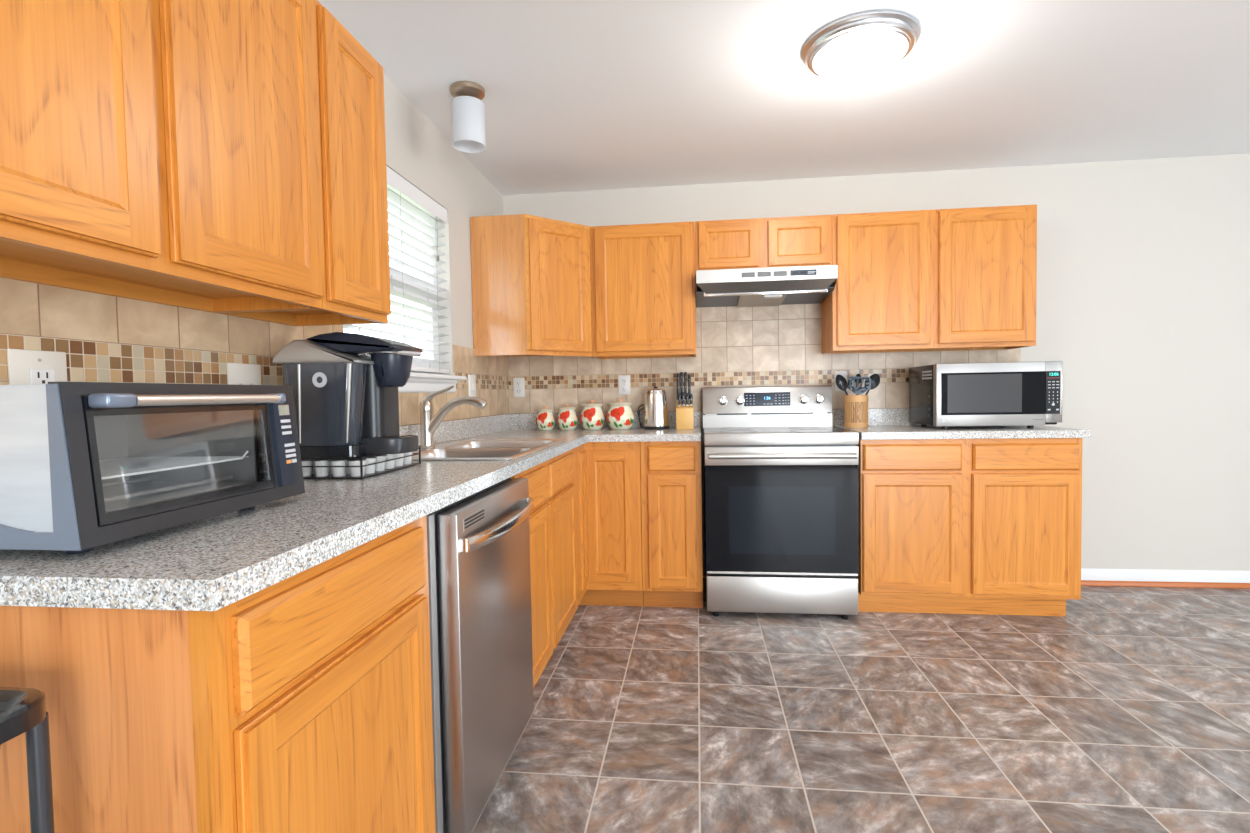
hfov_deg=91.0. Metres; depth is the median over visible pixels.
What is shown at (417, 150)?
wall
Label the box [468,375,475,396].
light switch
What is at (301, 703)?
base cabinet
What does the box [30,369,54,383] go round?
socket
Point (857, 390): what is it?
slotted turner
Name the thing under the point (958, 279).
upper cabinet
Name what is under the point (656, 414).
electric kettle
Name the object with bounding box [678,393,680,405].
kitchen knife
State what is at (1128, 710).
floor
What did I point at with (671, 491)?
base cabinet
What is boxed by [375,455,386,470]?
pod
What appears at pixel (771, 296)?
lamp
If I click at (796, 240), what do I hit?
upper cabinet
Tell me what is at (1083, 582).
trim
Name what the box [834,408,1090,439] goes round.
countertop
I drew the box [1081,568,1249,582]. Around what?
baseboard
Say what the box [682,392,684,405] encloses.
kitchen knife
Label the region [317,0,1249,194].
ceiling
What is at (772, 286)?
range hood
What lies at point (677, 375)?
kitchen knife
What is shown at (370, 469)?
pod
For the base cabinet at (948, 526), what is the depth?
3.10 m
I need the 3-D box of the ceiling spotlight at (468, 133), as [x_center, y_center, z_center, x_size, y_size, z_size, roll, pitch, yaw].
[-0.658,-1.253,2.574,0.144,0.238,0.144,-1,2,7]
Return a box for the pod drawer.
[301,446,420,478]
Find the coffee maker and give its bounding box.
[272,332,422,456]
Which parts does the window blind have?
ladder cord, rail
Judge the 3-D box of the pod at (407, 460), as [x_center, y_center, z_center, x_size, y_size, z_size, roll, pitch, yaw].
[-0.698,0.130,1.951,0.050,0.043,0.050,-1,2,7]
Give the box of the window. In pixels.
[343,187,438,373]
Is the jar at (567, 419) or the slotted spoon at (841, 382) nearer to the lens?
the slotted spoon at (841, 382)
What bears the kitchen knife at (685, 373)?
on the knife block
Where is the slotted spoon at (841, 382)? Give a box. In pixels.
[835,374,847,394]
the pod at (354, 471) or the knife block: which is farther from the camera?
the knife block
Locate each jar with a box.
[536,406,554,429]
[557,404,577,429]
[580,400,604,429]
[606,399,633,429]
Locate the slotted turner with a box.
[847,376,871,394]
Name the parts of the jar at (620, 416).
lid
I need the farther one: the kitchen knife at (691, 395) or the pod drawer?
the kitchen knife at (691, 395)
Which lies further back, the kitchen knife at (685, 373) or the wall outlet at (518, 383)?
the wall outlet at (518, 383)
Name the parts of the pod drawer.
plate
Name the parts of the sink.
bowl, bowl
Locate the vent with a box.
[741,271,786,277]
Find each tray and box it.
[103,482,249,511]
[306,463,415,476]
[360,435,418,453]
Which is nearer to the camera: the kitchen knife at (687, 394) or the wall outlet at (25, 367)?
the wall outlet at (25, 367)
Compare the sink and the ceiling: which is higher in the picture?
the ceiling
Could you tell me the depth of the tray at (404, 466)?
1.72 m
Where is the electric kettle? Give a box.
[637,386,669,429]
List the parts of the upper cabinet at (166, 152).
door, panel, door, panel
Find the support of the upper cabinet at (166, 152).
attached to the wall at (417, 150)
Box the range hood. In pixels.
[696,265,837,307]
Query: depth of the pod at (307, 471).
1.68 m
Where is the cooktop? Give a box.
[703,426,851,434]
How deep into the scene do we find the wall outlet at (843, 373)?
3.73 m
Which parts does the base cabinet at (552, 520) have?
drawer, door, frame, drawer, door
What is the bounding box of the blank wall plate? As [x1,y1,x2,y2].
[227,363,260,384]
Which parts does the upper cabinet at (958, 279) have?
panel, door, door, panel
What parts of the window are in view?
sash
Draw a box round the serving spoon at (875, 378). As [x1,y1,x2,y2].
[865,374,879,394]
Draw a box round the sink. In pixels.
[412,439,565,460]
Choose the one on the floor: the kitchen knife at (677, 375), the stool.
the stool
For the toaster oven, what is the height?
0.245 m
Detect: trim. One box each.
[398,378,457,392]
[409,372,466,379]
[1081,580,1249,588]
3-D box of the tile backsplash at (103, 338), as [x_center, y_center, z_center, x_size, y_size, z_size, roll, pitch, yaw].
[-0.965,-0.137,2.199,0.009,0.378,3.600,-1,2,7]
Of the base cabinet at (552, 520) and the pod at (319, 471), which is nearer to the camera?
the pod at (319, 471)
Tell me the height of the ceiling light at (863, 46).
0.118 m
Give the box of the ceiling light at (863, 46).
[802,10,919,82]
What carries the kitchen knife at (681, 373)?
on the knife block
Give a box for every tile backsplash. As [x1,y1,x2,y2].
[0,277,508,425]
[508,286,1020,427]
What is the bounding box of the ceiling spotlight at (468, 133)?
[450,81,485,152]
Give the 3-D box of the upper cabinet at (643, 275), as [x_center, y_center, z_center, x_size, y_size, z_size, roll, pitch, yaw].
[0.120,-0.739,3.698,0.605,0.756,0.321,-1,2,7]
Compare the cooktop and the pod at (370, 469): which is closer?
the pod at (370, 469)
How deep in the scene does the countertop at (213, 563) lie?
0.98 m
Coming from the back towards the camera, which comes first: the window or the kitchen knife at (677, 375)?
the kitchen knife at (677, 375)
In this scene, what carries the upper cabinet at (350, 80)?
attached to the wall at (417, 150)
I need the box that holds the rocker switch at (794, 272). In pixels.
[793,271,805,273]
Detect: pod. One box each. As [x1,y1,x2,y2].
[301,460,312,476]
[311,460,329,476]
[330,460,347,476]
[347,459,366,476]
[365,457,376,473]
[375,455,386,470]
[385,454,395,468]
[394,453,403,466]
[403,452,412,464]
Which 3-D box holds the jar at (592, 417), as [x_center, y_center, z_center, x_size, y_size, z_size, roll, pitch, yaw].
[-0.201,-0.011,3.778,0.153,0.182,0.153,-1,2,7]
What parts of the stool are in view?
post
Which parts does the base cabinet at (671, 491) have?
drawer, door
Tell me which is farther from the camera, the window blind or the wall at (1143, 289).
the wall at (1143, 289)
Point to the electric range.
(781, 489)
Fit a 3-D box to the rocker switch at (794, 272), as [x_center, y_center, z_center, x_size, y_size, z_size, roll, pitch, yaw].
[0.940,-0.775,3.303,0.070,0.014,0.004,-1,2,7]
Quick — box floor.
[471,578,1249,832]
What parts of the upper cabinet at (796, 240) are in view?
door, door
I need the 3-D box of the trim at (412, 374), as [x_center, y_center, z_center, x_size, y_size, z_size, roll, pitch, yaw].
[-0.927,-0.174,2.609,0.132,0.020,1.025,-1,2,7]
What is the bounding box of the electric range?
[702,385,858,619]
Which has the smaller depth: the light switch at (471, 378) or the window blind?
the window blind
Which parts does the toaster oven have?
control panel, display frame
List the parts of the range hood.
switch panel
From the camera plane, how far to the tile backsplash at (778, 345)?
3.80 m
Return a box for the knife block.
[676,401,693,428]
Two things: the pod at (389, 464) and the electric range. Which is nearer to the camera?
the pod at (389, 464)
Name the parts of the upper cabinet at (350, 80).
panel, panel, panel, frame, door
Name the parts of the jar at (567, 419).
lid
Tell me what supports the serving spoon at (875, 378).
in the utensil crock
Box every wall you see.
[383,73,503,374]
[503,153,1249,577]
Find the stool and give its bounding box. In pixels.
[0,687,54,832]
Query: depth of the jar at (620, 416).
3.69 m
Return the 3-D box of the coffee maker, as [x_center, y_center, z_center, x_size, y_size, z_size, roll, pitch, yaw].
[-0.761,-0.066,1.757,0.367,0.339,0.245,-1,2,7]
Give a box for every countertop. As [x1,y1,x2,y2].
[0,411,700,610]
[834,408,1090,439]
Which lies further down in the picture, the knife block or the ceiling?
the knife block
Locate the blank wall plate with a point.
(237, 373)
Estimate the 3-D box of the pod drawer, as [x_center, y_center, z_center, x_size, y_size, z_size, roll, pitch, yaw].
[-0.815,0.133,1.826,0.273,0.060,0.352,-1,2,7]
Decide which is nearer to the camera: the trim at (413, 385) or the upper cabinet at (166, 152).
the upper cabinet at (166, 152)
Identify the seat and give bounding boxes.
[0,687,45,748]
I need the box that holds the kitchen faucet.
[419,385,487,448]
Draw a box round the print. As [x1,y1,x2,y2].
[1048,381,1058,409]
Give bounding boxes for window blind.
[343,166,448,373]
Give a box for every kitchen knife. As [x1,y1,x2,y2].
[676,373,679,400]
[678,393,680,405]
[680,372,682,400]
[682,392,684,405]
[684,372,686,400]
[686,393,688,405]
[688,375,690,400]
[690,394,692,405]
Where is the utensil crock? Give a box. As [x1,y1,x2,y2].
[844,395,867,427]
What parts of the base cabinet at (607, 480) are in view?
frame, door, door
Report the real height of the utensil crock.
0.186 m
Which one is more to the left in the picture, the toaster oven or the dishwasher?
the toaster oven
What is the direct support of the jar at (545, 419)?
on the countertop at (213, 563)
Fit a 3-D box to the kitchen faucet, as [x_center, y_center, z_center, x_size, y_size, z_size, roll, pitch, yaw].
[-0.708,0.000,2.527,0.296,0.259,0.066,-1,2,7]
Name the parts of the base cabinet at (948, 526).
drawer, door, drawer, door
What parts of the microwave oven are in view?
door glass, control panel, panel trim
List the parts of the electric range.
knob, knob, control panel, rail, oven door, door rail, storage drawer, door trim, door handle, knob, knob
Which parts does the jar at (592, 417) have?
lid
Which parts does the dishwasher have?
handle mount, vent frame, handle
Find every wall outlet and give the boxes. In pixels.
[7,349,66,384]
[513,378,524,396]
[618,375,629,394]
[835,371,846,390]
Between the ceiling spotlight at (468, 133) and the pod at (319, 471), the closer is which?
the pod at (319, 471)
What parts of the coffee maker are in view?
water tank, tank, lid, opening handle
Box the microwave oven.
[909,361,1062,428]
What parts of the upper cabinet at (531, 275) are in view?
panel, frame, door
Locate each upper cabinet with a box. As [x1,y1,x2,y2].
[0,0,324,312]
[215,0,390,325]
[470,214,592,356]
[590,221,695,358]
[695,215,831,283]
[822,204,1036,353]
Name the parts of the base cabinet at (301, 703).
panel, drawer, frame, door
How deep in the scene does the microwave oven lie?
3.18 m
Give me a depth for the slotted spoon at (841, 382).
3.53 m
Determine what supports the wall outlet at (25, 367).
attached to the tile backsplash at (103, 338)
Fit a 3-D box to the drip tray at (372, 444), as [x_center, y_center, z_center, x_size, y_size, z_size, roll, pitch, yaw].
[-0.686,0.079,1.772,0.158,0.046,0.150,-1,2,7]
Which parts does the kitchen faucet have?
lever, spout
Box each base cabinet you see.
[0,515,435,832]
[511,449,577,687]
[573,442,643,605]
[640,441,702,607]
[856,438,1081,615]
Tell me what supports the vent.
attached to the range hood
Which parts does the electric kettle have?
power cord, lid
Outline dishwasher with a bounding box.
[427,477,533,832]
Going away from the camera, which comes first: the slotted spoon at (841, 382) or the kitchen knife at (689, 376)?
the slotted spoon at (841, 382)
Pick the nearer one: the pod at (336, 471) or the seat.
the seat
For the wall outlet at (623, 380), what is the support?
attached to the tile backsplash at (778, 345)
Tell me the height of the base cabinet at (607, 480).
0.918 m
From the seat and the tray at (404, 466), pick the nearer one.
the seat
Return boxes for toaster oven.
[0,382,304,553]
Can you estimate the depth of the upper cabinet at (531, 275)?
3.36 m
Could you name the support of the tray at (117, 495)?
on the toaster oven
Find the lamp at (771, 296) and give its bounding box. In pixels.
[763,294,781,298]

